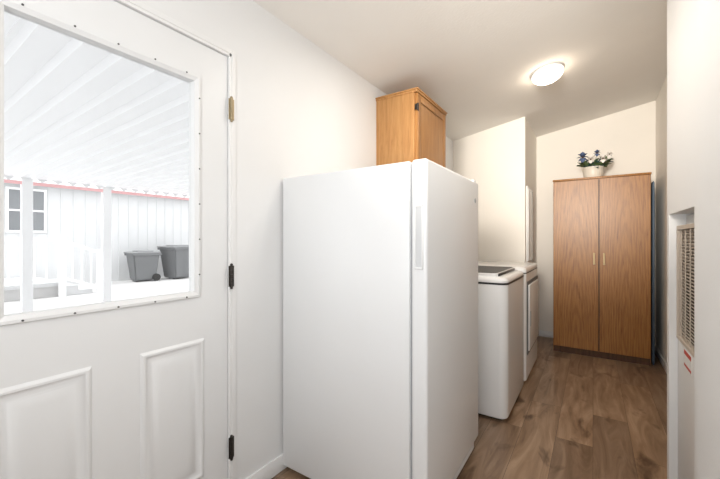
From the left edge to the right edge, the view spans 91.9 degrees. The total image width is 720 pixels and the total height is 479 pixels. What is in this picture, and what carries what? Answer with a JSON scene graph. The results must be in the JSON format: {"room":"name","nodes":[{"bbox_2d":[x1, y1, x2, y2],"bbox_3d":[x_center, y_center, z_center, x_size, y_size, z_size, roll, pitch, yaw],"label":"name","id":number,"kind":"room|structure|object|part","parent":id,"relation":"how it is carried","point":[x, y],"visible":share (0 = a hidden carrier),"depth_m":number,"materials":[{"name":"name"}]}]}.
{"room":"laundry room","nodes":[
{"label":"laundry room","id":0,"kind":"room"},
{"bbox_2d":[138,0,452,478],"bbox_3d":[-0.268,0.030,2.153,0.120,2.360,6.480,0,0,34],"label":"wall","id":1,"kind":"structure","parent":0,"point":[301,111],"depth_m":1.75,"materials":[{"name":"paint"}]},
{"bbox_2d":[0,0,233,478],"bbox_3d":[-0.819,0.188,1.200,0.125,2.016,0.904,0,0,34],"label":"door","id":2,"kind":"structure","parent":1,"relation":"in","point":[133,388],"depth_m":1.24,"materials":[{"name":"white wood"}]},
{"bbox_2d":[114,0,235,478],"bbox_3d":[-0.882,0.177,1.227,0.128,2.065,0.948,0,0,34],"label":"door frame","id":3,"kind":"structure","parent":1,"relation":"attached to","point":[135,5],"depth_m":1.56,"materials":[{"name":"white wood"}]},
{"bbox_2d":[246,453,286,478],"bbox_3d":[-0.461,1.167,1.747,0.010,0.085,5.590,0,0,34],"label":"baseboard","id":4,"kind":"structure","parent":1,"relation":"attached to","point":[275,466],"depth_m":1.75,"materials":[{"name":"white wood"}]},
{"bbox_2d":[375,87,447,167],"bbox_3d":[0.426,-0.677,2.771,0.345,0.775,0.606,0,0,34],"label":"upper cabinet","id":5,"kind":"object","parent":1,"relation":"attached to","point":[410,126],"visible":0.57,"depth_m":2.55,"materials":[{"name":"brown wood"}]},
{"bbox_3d":[0.426,-1.053,2.771,0.345,0.024,0.606,0,0,34],"label":"crown moulding","id":6,"kind":"part","parent":5,"relation":"part of","materials":[{"name":"brown wood"}]},
{"bbox_3d":[0.552,-0.667,2.687,0.023,0.731,0.556,0,0,34],"label":"door","id":7,"kind":"part","parent":5,"relation":"part of","materials":[{"name":"brown wood"}]},
{"bbox_2d":[253,0,666,140],"bbox_3d":[1.045,-1.484,1.274,3.320,0.718,6.720,0,0,34],"label":"ceiling","id":8,"kind":"structure","parent":0,"point":[477,60],"depth_m":2.39,"materials":[{"name":"paint"}]},
{"bbox_2d":[531,63,563,84],"bbox_3d":[1.490,-1.300,2.769,0.226,0.124,0.227,0,0,20],"label":"ceiling light","id":9,"kind":"object","parent":8,"relation":"attached to","point":[550,73],"visible":1,"depth_m":2.70,"materials":[{"name":"white"}]},
{"bbox_2d":[272,336,666,478],"bbox_3d":[1.045,1.270,1.274,3.280,0.120,6.680,0,0,34],"label":"floor","id":10,"kind":"structure","parent":0,"point":[574,416],"depth_m":2.25,"materials":[{"name":"brown wood"}]},
{"bbox_2d":[283,158,477,478],"bbox_3d":[0.137,0.437,1.904,0.807,1.546,0.756,0,0,34],"label":"freezer","id":11,"kind":"object","parent":10,"relation":"on","point":[380,262],"visible":1,"depth_m":1.57,"materials":[{"name":"white metal"}]},
{"bbox_3d":[0.235,-0.010,1.390,0.037,0.260,0.012,0,0,34],"label":"handle","id":12,"kind":"part","parent":11,"relation":"part of","materials":[{"name":"white plastic"}]},
{"bbox_3d":[0.444,0.401,1.702,0.068,1.449,0.749,0,0,34],"label":"door","id":13,"kind":"part","parent":11,"relation":"part of","materials":[{"name":"white metal"}]},
{"bbox_3d":[0.412,1.159,1.723,0.112,0.058,0.707,0,0,34],"label":"kick plate","id":14,"kind":"part","parent":11,"relation":"part of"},
{"bbox_2d":[478,266,523,419],"bbox_3d":[0.854,0.670,2.764,0.727,1.080,0.708,0,0,34],"label":"washing machine","id":15,"kind":"object","parent":10,"relation":"on","point":[500,289],"visible":0.48,"depth_m":2.34,"materials":[{"name":"white metal"}]},
{"bbox_3d":[0.892,0.240,2.739,0.495,0.023,0.645,0,0,34],"label":"lid","id":16,"kind":"part","parent":15,"relation":"part of","materials":[{"name":"white metal"}]},
{"bbox_3d":[0.892,0.228,2.739,0.475,0.003,0.625,0,0,34],"label":"lid glass","id":17,"kind":"part","parent":15,"relation":"part of","materials":[{"name":"glass"}]},
{"bbox_3d":[1.099,0.241,2.600,0.010,0.018,0.565,0,0,34],"label":"lid handle","id":18,"kind":"part","parent":15,"relation":"part of","materials":[{"name":"black plastic"}]},
{"bbox_2d":[478,261,538,380],"bbox_3d":[1.290,0.665,3.390,0.752,1.090,0.741,0,0,34],"label":"dryer","id":19,"kind":"object","parent":10,"relation":"on","point":[531,281],"visible":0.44,"depth_m":3.08,"materials":[{"name":"white metal"}]},
{"bbox_3d":[1.591,0.665,3.189,0.015,0.558,0.588,0,0,34],"label":"door","id":20,"kind":"part","parent":19,"relation":"part of","materials":[{"name":"white metal"}]},
{"bbox_2d":[553,172,651,365],"bbox_3d":[2.568,0.282,3.744,0.830,1.855,0.520,0,0,34],"label":"wardrobe","id":21,"kind":"object","parent":10,"relation":"on","point":[602,224],"visible":1,"depth_m":3.53,"materials":[{"name":"brown wood"}]},
{"bbox_3d":[2.275,0.261,3.677,0.404,1.768,0.018,0,0,34],"label":"door","id":22,"kind":"part","parent":21,"relation":"part of","materials":[{"name":"brown wood"}]},
{"bbox_2d":[577,150,612,177],"bbox_3d":[2.493,-0.784,3.702,0.341,0.279,0.317,0,0,34],"label":"potted plant","id":23,"kind":"object","parent":21,"relation":"on","point":[591,168],"visible":0.98,"depth_m":3.64,"materials":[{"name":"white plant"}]},
{"bbox_3d":[2.341,-0.863,3.659,0.112,0.110,0.050,0,0,34],"label":"flower","id":24,"kind":"part","parent":23,"relation":"part of","materials":[{"name":"blue plant"}]},
{"bbox_3d":[2.389,-0.828,3.604,0.085,0.084,0.038,0,0,34],"label":"flower","id":25,"kind":"part","parent":23,"relation":"part of","materials":[{"name":"white plant"}]},
{"bbox_3d":[2.487,-0.706,3.715,0.192,0.122,0.192,0,0,34],"label":"pot","id":26,"kind":"part","parent":23,"relation":"part of","materials":[{"name":"white ceramic"}]},
{"bbox_3d":[2.476,-0.823,3.546,0.085,0.084,0.038,0,0,34],"label":"flower","id":27,"kind":"part","parent":23,"relation":"part of","materials":[{"name":"white plant"}]},
{"bbox_3d":[2.576,-0.635,3.756,0.830,0.019,0.491,0,0,34],"label":"panel","id":28,"kind":"part","parent":21,"relation":"part of","materials":[{"name":"brown wood"}]},
{"bbox_3d":[2.617,0.261,3.447,0.404,1.768,0.018,0,0,34],"label":"door","id":29,"kind":"part","parent":21,"relation":"part of","materials":[{"name":"brown wood"}]},
{"bbox_2d":[651,181,654,364],"bbox_3d":[2.945,0.324,3.528,0.018,1.772,0.432,0,0,34],"label":"board","id":30,"kind":"object","parent":10,"relation":"on","point":[653,182],"visible":0.49,"depth_m":3.35,"materials":[{"name":"blue"}]},
{"bbox_2d":[676,214,693,478],"bbox_3d":[1.631,0.548,1.285,0.619,1.324,0.491,0,0,34],"label":"furnace","id":31,"kind":"object","parent":10,"relation":"on","point":[684,233],"visible":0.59,"depth_m":1.56,"materials":[{"name":"metal"}]},
{"bbox_3d":[1.388,0.202,1.448,0.034,0.533,0.491,0,0,34],"label":"door","id":32,"kind":"part","parent":31,"relation":"part of","materials":[{"name":"beige metal"}]},
{"bbox_3d":[1.390,0.811,1.447,0.030,0.677,0.491,0,0,34],"label":"door","id":33,"kind":"part","parent":31,"relation":"part of","materials":[{"name":"metal"}]},
{"bbox_2d":[453,117,536,262],"bbox_3d":[1.657,-0.039,4.228,0.770,2.499,0.890,0,0,34],"label":"wall","id":34,"kind":"structure","parent":0,"point":[502,159],"depth_m":3.80,"materials":[{"name":"beige paint"}]},
{"bbox_2d":[526,186,532,262],"bbox_3d":[1.874,-0.155,3.842,0.021,0.830,0.370,0,0,34],"label":"access panel","id":35,"kind":"object","parent":34,"relation":"attached to","point":[529,192],"visible":0.91,"depth_m":3.75,"materials":[{"name":"white metal"}]},
{"bbox_3d":[1.880,-0.155,3.838,0.007,0.770,0.320,0,0,34],"label":"panel door","id":36,"kind":"part","parent":35,"relation":"part of","materials":[{"name":"white ceramic"}]},
{"bbox_2d":[537,101,655,344],"bbox_3d":[2.876,-0.254,4.008,3.280,2.929,0.100,0,0,34],"label":"wall","id":37,"kind":"structure","parent":0,"point":[629,134],"depth_m":4.11,"materials":[{"name":"beige paint"}]},
{"bbox_2d":[538,330,552,337],"bbox_3d":[2.703,1.173,4.056,1.140,0.075,0.011,0,0,34],"label":"baseboard","id":38,"kind":"structure","parent":37,"relation":"attached to","point":[542,333],"depth_m":4.32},
{"bbox_2d":[656,76,666,363],"bbox_3d":[2.494,-0.151,2.638,0.090,2.722,2.600,0,0,34],"label":"wall","id":39,"kind":"structure","parent":0,"point":[661,100],"depth_m":3.42,"materials":[{"name":"beige paint"}]},
{"bbox_2d":[655,345,666,373],"bbox_3d":[2.044,1.173,2.154,0.226,0.075,3.878,0,0,39],"label":"baseboard","id":40,"kind":"structure","parent":39,"relation":"attached to","point":[662,361],"depth_m":3.36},
{"bbox_2d":[667,0,719,478],"bbox_3d":[1.736,-0.245,0.811,1.417,2.911,1.280,0,0,34],"label":"wall","id":41,"kind":"structure","parent":0,"point":[693,26],"depth_m":1.13,"materials":[{"name":"paint"}]},
{"label":"outside","id":42,"kind":"structure","parent":0,"visible":0},
{"bbox_2d":[4,277,188,314],"bbox_3d":[-13.065,1.460,17.771,38.515,0.200,65.000,0,0,34],"label":"ground","id":43,"kind":"structure","parent":42,"point":[123,289],"depth_m":8.76,"materials":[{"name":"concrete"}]},
{"bbox_2d":[4,277,92,301],"bbox_3d":[-8.964,1.190,7.794,2.370,0.340,4.180,0,0,34],"label":"porch deck","id":44,"kind":"object","parent":43,"relation":"on","point":[48,289],"visible":0.6,"depth_m":8.17,"materials":[{"name":"white wood"}]},
{"bbox_3d":[-9.156,1.235,7.561,2.310,0.250,3.480,0,0,34],"label":"skirting","id":45,"kind":"part","parent":44,"relation":"part of","materials":[{"name":"concrete"}]},
{"bbox_2d":[4,235,100,296],"bbox_3d":[-7.835,0.625,7.171,0.120,1.470,4.320,0,0,34],"label":"porch railing","id":46,"kind":"object","parent":43,"relation":"on","point":[61,240],"visible":0.93,"depth_m":8.23,"materials":[{"name":"white wood"}]},
{"bbox_3d":[-8.047,0.960,6.855,0.080,0.060,3.440,0,0,34],"label":"rail","id":47,"kind":"part","parent":46,"relation":"part of","materials":[{"name":"white wood"}]},
{"bbox_3d":[-8.047,0.005,6.855,0.080,0.070,3.440,0,0,34],"label":"rail","id":48,"kind":"part","parent":46,"relation":"part of","materials":[{"name":"white wood"}]},
{"bbox_3d":[-7.090,0.625,8.284,0.120,1.470,0.120,0,0,34],"label":"newel post","id":49,"kind":"part","parent":46,"relation":"part of","materials":[{"name":"white wood"}]},
{"bbox_3d":[-6.878,1.070,8.600,0.066,0.381,0.786,0,0,34],"label":"stair rail","id":50,"kind":"part","parent":46,"relation":"part of","materials":[{"name":"white wood"}]},
{"bbox_3d":[-6.878,0.180,8.600,0.066,0.400,0.787,0,0,34],"label":"stair rail","id":51,"kind":"part","parent":46,"relation":"part of","materials":[{"name":"white wood"}]},
{"bbox_3d":[-6.667,0.810,8.916,0.120,1.100,0.120,0,0,34],"label":"newel post","id":52,"kind":"part","parent":46,"relation":"part of","materials":[{"name":"white wood"}]},
{"bbox_2d":[4,11,188,312],"bbox_3d":[-1.474,0.035,6.408,6.560,2.650,17.010,0,0,34],"label":"awning","id":53,"kind":"object","parent":43,"relation":"on","point":[75,111],"visible":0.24,"depth_m":3.55,"materials":[{"name":"white metal"}]},
{"bbox_3d":[-5.648,0.161,5.899,0.190,2.398,0.220,0,0,34],"label":"post","id":54,"kind":"part","parent":53,"relation":"part of","materials":[{"name":"white wood"}]},
{"bbox_3d":[-1.445,-1.165,6.389,6.490,0.250,17.010,0,0,34],"label":"roof panel","id":55,"kind":"part","parent":53,"relation":"part of","materials":[{"name":"white metal"}]},
{"bbox_3d":[-5.003,0.161,6.863,0.190,2.398,0.220,0,0,34],"label":"post","id":56,"kind":"part","parent":53,"relation":"part of","materials":[{"name":"white wood"}]},
{"bbox_2d":[4,179,188,283],"bbox_3d":[-9.584,-0.110,13.636,5.700,2.940,24.800,0,0,34],"label":"house","id":57,"kind":"structure","parent":43,"relation":"on","point":[137,222],"depth_m":10.79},
{"bbox_3d":[-9.189,-0.800,9.593,0.035,1.100,0.720,0,0,34],"label":"pane","id":58,"kind":"part","parent":57,"relation":"part of","materials":[{"name":"grey glass"}]},
{"bbox_2d":[123,250,161,281],"bbox_3d":[-7.098,0.860,11.416,0.748,1.000,0.937,0,0,39],"label":"bin","id":59,"kind":"object","parent":43,"relation":"on","point":[142,264],"visible":1,"depth_m":11.19,"materials":[{"name":"plastic"}]},
{"bbox_3d":[-7.121,0.403,11.386,0.728,0.085,0.861,0,0,39],"label":"lid","id":60,"kind":"part","parent":59,"relation":"part of","materials":[{"name":"grey plastic"}]},
{"bbox_2d":[157,245,188,278],"bbox_3d":[-6.365,0.775,12.249,0.874,1.170,1.080,0,0,24],"label":"bin","id":61,"kind":"object","parent":43,"relation":"on","point":[174,258],"visible":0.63,"depth_m":11.88,"materials":[{"name":"plastic"}]},
{"bbox_3d":[-6.380,0.233,12.214,0.854,0.085,1.004,0,0,24],"label":"lid","id":62,"kind":"part","parent":61,"relation":"part of","materials":[{"name":"grey plastic"}]}
]}

